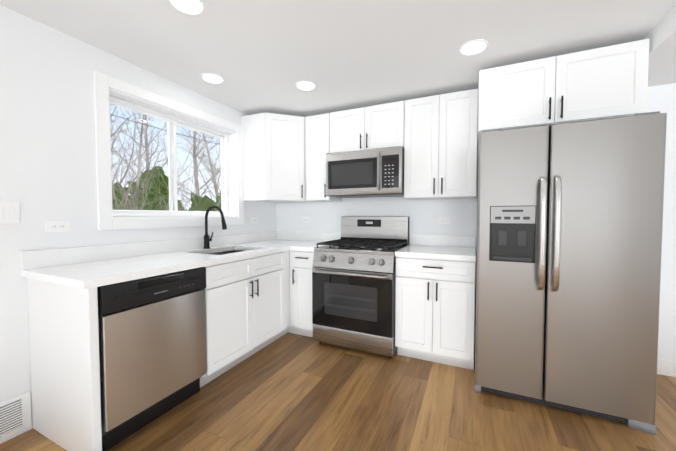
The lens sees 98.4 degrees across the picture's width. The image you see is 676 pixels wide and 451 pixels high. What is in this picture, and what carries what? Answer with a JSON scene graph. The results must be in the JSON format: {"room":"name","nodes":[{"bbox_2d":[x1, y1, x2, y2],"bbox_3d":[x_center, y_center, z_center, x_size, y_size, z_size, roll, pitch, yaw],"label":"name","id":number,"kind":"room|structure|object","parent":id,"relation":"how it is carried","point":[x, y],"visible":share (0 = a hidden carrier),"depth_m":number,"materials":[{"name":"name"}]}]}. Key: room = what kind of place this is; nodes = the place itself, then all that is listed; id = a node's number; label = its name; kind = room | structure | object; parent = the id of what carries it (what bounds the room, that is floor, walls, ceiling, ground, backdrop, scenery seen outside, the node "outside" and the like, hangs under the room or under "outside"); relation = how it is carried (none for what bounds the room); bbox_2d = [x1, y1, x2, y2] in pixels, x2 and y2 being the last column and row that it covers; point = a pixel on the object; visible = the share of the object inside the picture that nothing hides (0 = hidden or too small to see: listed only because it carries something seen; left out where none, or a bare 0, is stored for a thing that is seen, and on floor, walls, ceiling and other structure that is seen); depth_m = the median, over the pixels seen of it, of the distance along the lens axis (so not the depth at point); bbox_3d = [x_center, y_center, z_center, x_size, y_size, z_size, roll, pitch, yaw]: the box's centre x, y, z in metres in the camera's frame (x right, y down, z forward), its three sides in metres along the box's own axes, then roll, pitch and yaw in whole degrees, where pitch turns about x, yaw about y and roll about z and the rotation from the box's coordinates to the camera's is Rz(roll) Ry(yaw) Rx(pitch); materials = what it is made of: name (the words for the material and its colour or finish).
{"room":"kitchen","nodes":[
{"label":"kitchen","id":0,"kind":"room"},
{"bbox_2d":[0,5,276,443],"bbox_3d":[-2.103,0.018,1.092,0.200,2.320,6.150,1,2,25],"label":"wall","id":1,"kind":"structure","parent":0,"point":[47,145],"depth_m":1.71,"materials":[{"name":"white paint"}]},
{"bbox_2d":[0,201,19,223],"bbox_3d":[-1.783,-0.068,1.528,0.010,0.118,0.165,1,2,25],"label":"switch plate","id":2,"kind":"object","parent":1,"relation":"attached to","point":[9,212],"visible":1,"depth_m":1.57,"materials":[{"name":"white plastic"}]},
{"bbox_2d":[0,391,31,440],"bbox_3d":[-1.883,1.048,1.349,0.010,0.205,0.675,1,2,25],"label":"air vent","id":3,"kind":"object","parent":1,"relation":"in","point":[15,414],"visible":1,"depth_m":1.59,"materials":[{"name":"white plastic"}]},
{"bbox_2d":[45,220,69,232],"bbox_3d":[-1.682,0.005,1.751,0.008,0.070,0.115,1,2,25],"label":"electrical outlet","id":4,"kind":"object","parent":1,"relation":"attached to","point":[58,226],"visible":1,"depth_m":1.75,"materials":[{"name":"white plastic"}]},
{"bbox_2d":[94,70,243,229],"bbox_3d":[-1.387,-0.513,2.566,0.193,1.046,1.346,1,2,25],"label":"window unit","id":5,"kind":"structure","parent":1,"relation":"in","point":[172,122],"depth_m":2.41,"materials":[{"name":"white plastic"}]},
{"bbox_2d":[251,217,257,222],"bbox_3d":[-0.953,-0.059,3.318,0.008,0.070,0.115,1,2,25],"label":"electrical outlet","id":6,"kind":"object","parent":1,"relation":"attached to","point":[254,219],"visible":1,"depth_m":3.32,"materials":[{"name":"white plastic"}]},
{"bbox_2d":[241,112,314,202],"bbox_3d":[-0.628,-0.719,3.268,0.618,0.893,0.613,1,2,25],"label":"upper cabinet","id":7,"kind":"object","parent":1,"relation":"attached to","point":[273,150],"visible":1,"depth_m":3.06,"materials":[{"name":"white wood"}]},
{"bbox_2d":[0,333,675,450],"bbox_3d":[0.292,1.249,-0.060,5.550,0.060,6.300,1,2,25],"label":"floor","id":8,"kind":"structure","parent":0,"point":[290,392],"depth_m":1.77,"materials":[{"name":"brown wood"}]},
{"bbox_2d":[97,267,206,450],"bbox_3d":[-1.289,0.719,1.824,0.637,0.869,0.608,1,2,25],"label":"dishwasher","id":9,"kind":"object","parent":8,"relation":"on","point":[152,349],"visible":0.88,"depth_m":1.62,"materials":[{"name":"grey metal"}]},
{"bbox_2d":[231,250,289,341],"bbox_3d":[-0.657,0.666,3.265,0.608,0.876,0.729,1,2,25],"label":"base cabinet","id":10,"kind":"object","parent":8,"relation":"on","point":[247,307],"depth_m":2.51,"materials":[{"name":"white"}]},
{"bbox_2d":[20,231,340,288],"bbox_3d":[-0.853,0.184,2.466,0.912,0.141,2.313,1,2,25],"label":"countertop","id":11,"kind":"structure","parent":10,"relation":"on","point":[85,267],"depth_m":1.95,"materials":[{"name":"white stone"}]},
{"bbox_2d":[203,206,226,248],"bbox_3d":[-1.087,0.017,2.618,0.272,0.386,0.099,1,2,25],"label":"faucet","id":12,"kind":"object","parent":11,"relation":"on","point":[207,239],"visible":1,"depth_m":2.63,"materials":[{"name":"black metal"}]},
{"bbox_2d":[210,250,244,254],"bbox_3d":[-0.959,0.393,2.554,0.433,0.280,0.598,1,2,25],"label":"sink","id":13,"kind":"object","parent":11,"relation":"in","point":[225,252],"depth_m":2.78,"materials":[{"name":"silver metal"}]},
{"bbox_2d":[288,250,313,336],"bbox_3d":[-0.264,0.671,3.119,0.376,0.875,0.664,1,2,25],"label":"base cabinet","id":14,"kind":"object","parent":8,"relation":"on","point":[301,266],"visible":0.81,"depth_m":2.84,"materials":[{"name":"white"}]},
{"bbox_2d":[312,216,408,357],"bbox_3d":[0.234,0.516,2.827,0.760,1.205,0.755,1,2,25],"label":"range","id":15,"kind":"object","parent":8,"relation":"on","point":[353,284],"visible":0.98,"depth_m":2.58,"materials":[{"name":"grey metal"}]},
{"bbox_2d":[395,257,475,369],"bbox_3d":[0.878,0.689,2.589,0.606,0.875,0.664,1,2,25],"label":"base cabinet","id":16,"kind":"object","parent":8,"relation":"on","point":[434,310],"visible":0.98,"depth_m":2.31,"materials":[{"name":"white wood"}]},
{"bbox_2d":[395,235,475,260],"bbox_3d":[0.882,0.180,2.579,0.608,0.141,0.646,1,2,25],"label":"countertop","id":17,"kind":"structure","parent":16,"relation":"on","point":[444,247],"depth_m":2.65,"materials":[{"name":"white stone"}]},
{"bbox_2d":[475,111,666,434],"bbox_3d":[1.509,0.252,2.124,0.907,1.782,0.934,1,2,25],"label":"fridge","id":18,"kind":"object","parent":8,"relation":"on","point":[569,248],"visible":1,"depth_m":1.73,"materials":[{"name":"grey metal"}]},
{"bbox_2d":[0,0,675,116],"bbox_3d":[0.292,-1.149,-0.144,5.550,0.100,6.300,1,2,25],"label":"ceiling","id":19,"kind":"structure","parent":0,"point":[260,56],"depth_m":1.82,"materials":[{"name":"white paint"}]},
{"bbox_2d":[168,0,204,15],"bbox_3d":[-0.785,-1.153,1.515,0.176,0.008,0.176,1,2,25],"label":"recessed light","id":20,"kind":"object","parent":19,"relation":"in","point":[193,7],"visible":1,"depth_m":1.53,"materials":[{"name":"white plastic"}]},
{"bbox_2d":[201,73,224,83],"bbox_3d":[-1.006,-1.182,2.345,0.176,0.008,0.176,1,2,25],"label":"recessed light","id":21,"kind":"object","parent":19,"relation":"in","point":[214,78],"visible":1,"depth_m":2.34,"materials":[{"name":"white plastic"}]},
{"bbox_2d":[296,81,315,90],"bbox_3d":[-0.272,-1.186,2.478,0.176,0.008,0.176,1,2,25],"label":"recessed light","id":22,"kind":"object","parent":19,"relation":"in","point":[305,85],"visible":1,"depth_m":2.46,"materials":[{"name":"white plastic"}]},
{"bbox_2d":[459,39,487,55],"bbox_3d":[0.890,-1.167,1.916,0.176,0.008,0.176,1,2,25],"label":"recessed light","id":23,"kind":"object","parent":19,"relation":"in","point":[473,47],"visible":1,"depth_m":1.91,"materials":[{"name":"white plastic"}]},
{"bbox_2d":[643,6,675,86],"bbox_3d":[1.772,-1.010,-0.827,1.985,0.130,6.000,1,2,25],"label":"ceiling beam","id":24,"kind":"structure","parent":19,"relation":"attached to","point":[661,35],"depth_m":1.75,"materials":[{"name":"white paint"}]},
{"bbox_2d":[276,83,675,359],"bbox_3d":[1.677,-0.036,2.643,5.350,2.320,0.150,1,2,25],"label":"wall","id":25,"kind":"structure","parent":0,"point":[423,215],"depth_m":2.79,"materials":[{"name":"white paint"}]},
{"bbox_2d":[301,217,309,222],"bbox_3d":[-0.392,-0.066,3.516,0.115,0.070,0.008,1,2,25],"label":"electrical outlet","id":26,"kind":"object","parent":25,"relation":"attached to","point":[305,219],"visible":1,"depth_m":3.51,"materials":[{"name":"white plastic"}]},
{"bbox_2d":[305,113,341,201],"bbox_3d":[-0.165,-0.717,3.192,0.301,0.893,0.360,1,2,25],"label":"upper cabinet","id":27,"kind":"object","parent":25,"relation":"attached to","point":[317,138],"visible":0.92,"depth_m":3.07,"materials":[{"name":"white wood"}]},
{"bbox_2d":[330,101,404,152],"bbox_3d":[0.319,-0.942,2.959,0.762,0.426,0.360,1,2,25],"label":"upper cabinet","id":28,"kind":"object","parent":25,"relation":"attached to","point":[376,126],"visible":0.81,"depth_m":2.81,"materials":[{"name":"white wood"}]},
{"bbox_2d":[326,146,403,197],"bbox_3d":[0.299,-0.510,2.931,0.756,0.432,0.456,1,2,25],"label":"microwave","id":29,"kind":"object","parent":28,"relation":"attached to","point":[373,172],"visible":1,"depth_m":2.76,"materials":[{"name":"grey metal"}]},
{"bbox_2d":[404,88,477,199],"bbox_3d":[0.942,-0.699,2.678,0.608,0.893,0.360,1,2,25],"label":"upper cabinet","id":30,"kind":"object","parent":25,"relation":"attached to","point":[440,144],"visible":1,"depth_m":2.54,"materials":[{"name":"white wood"}]},
{"bbox_2d":[438,217,450,223],"bbox_3d":[1.041,-0.046,2.851,0.115,0.070,0.008,1,2,25],"label":"electrical outlet","id":31,"kind":"object","parent":25,"relation":"attached to","point":[444,220],"visible":1,"depth_m":2.85,"materials":[{"name":"white plastic"}]},
{"bbox_2d":[477,39,649,149],"bbox_3d":[1.564,-0.909,2.203,0.911,0.440,0.686,1,2,25],"label":"upper cabinet","id":32,"kind":"object","parent":25,"relation":"attached to","point":[607,82],"visible":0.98,"depth_m":1.90,"materials":[{"name":"white wood"}]},
{"bbox_2d":[657,358,675,376],"bbox_3d":[3.029,1.086,1.965,1.995,0.125,0.013,1,2,25],"label":"baseboard","id":33,"kind":"structure","parent":25,"relation":"attached to","point":[666,367],"depth_m":2.21,"materials":[{"name":"white"}]},
{"bbox_3d":[-23.879,1.055,25.504,59.780,0.050,100.000,1,2,25],"label":"ground","id":34,"kind":"structure","parent":0,"visible":0},
{"bbox_2d":[110,105,220,216],"bbox_3d":[-6.918,-3.229,11.408,13.633,12.532,15.001,1,2,25],"label":"trees","id":35,"kind":"object","parent":34,"relation":"on","point":[160,189],"depth_m":9.58,"materials":[{"name":"green plant"}]}
]}

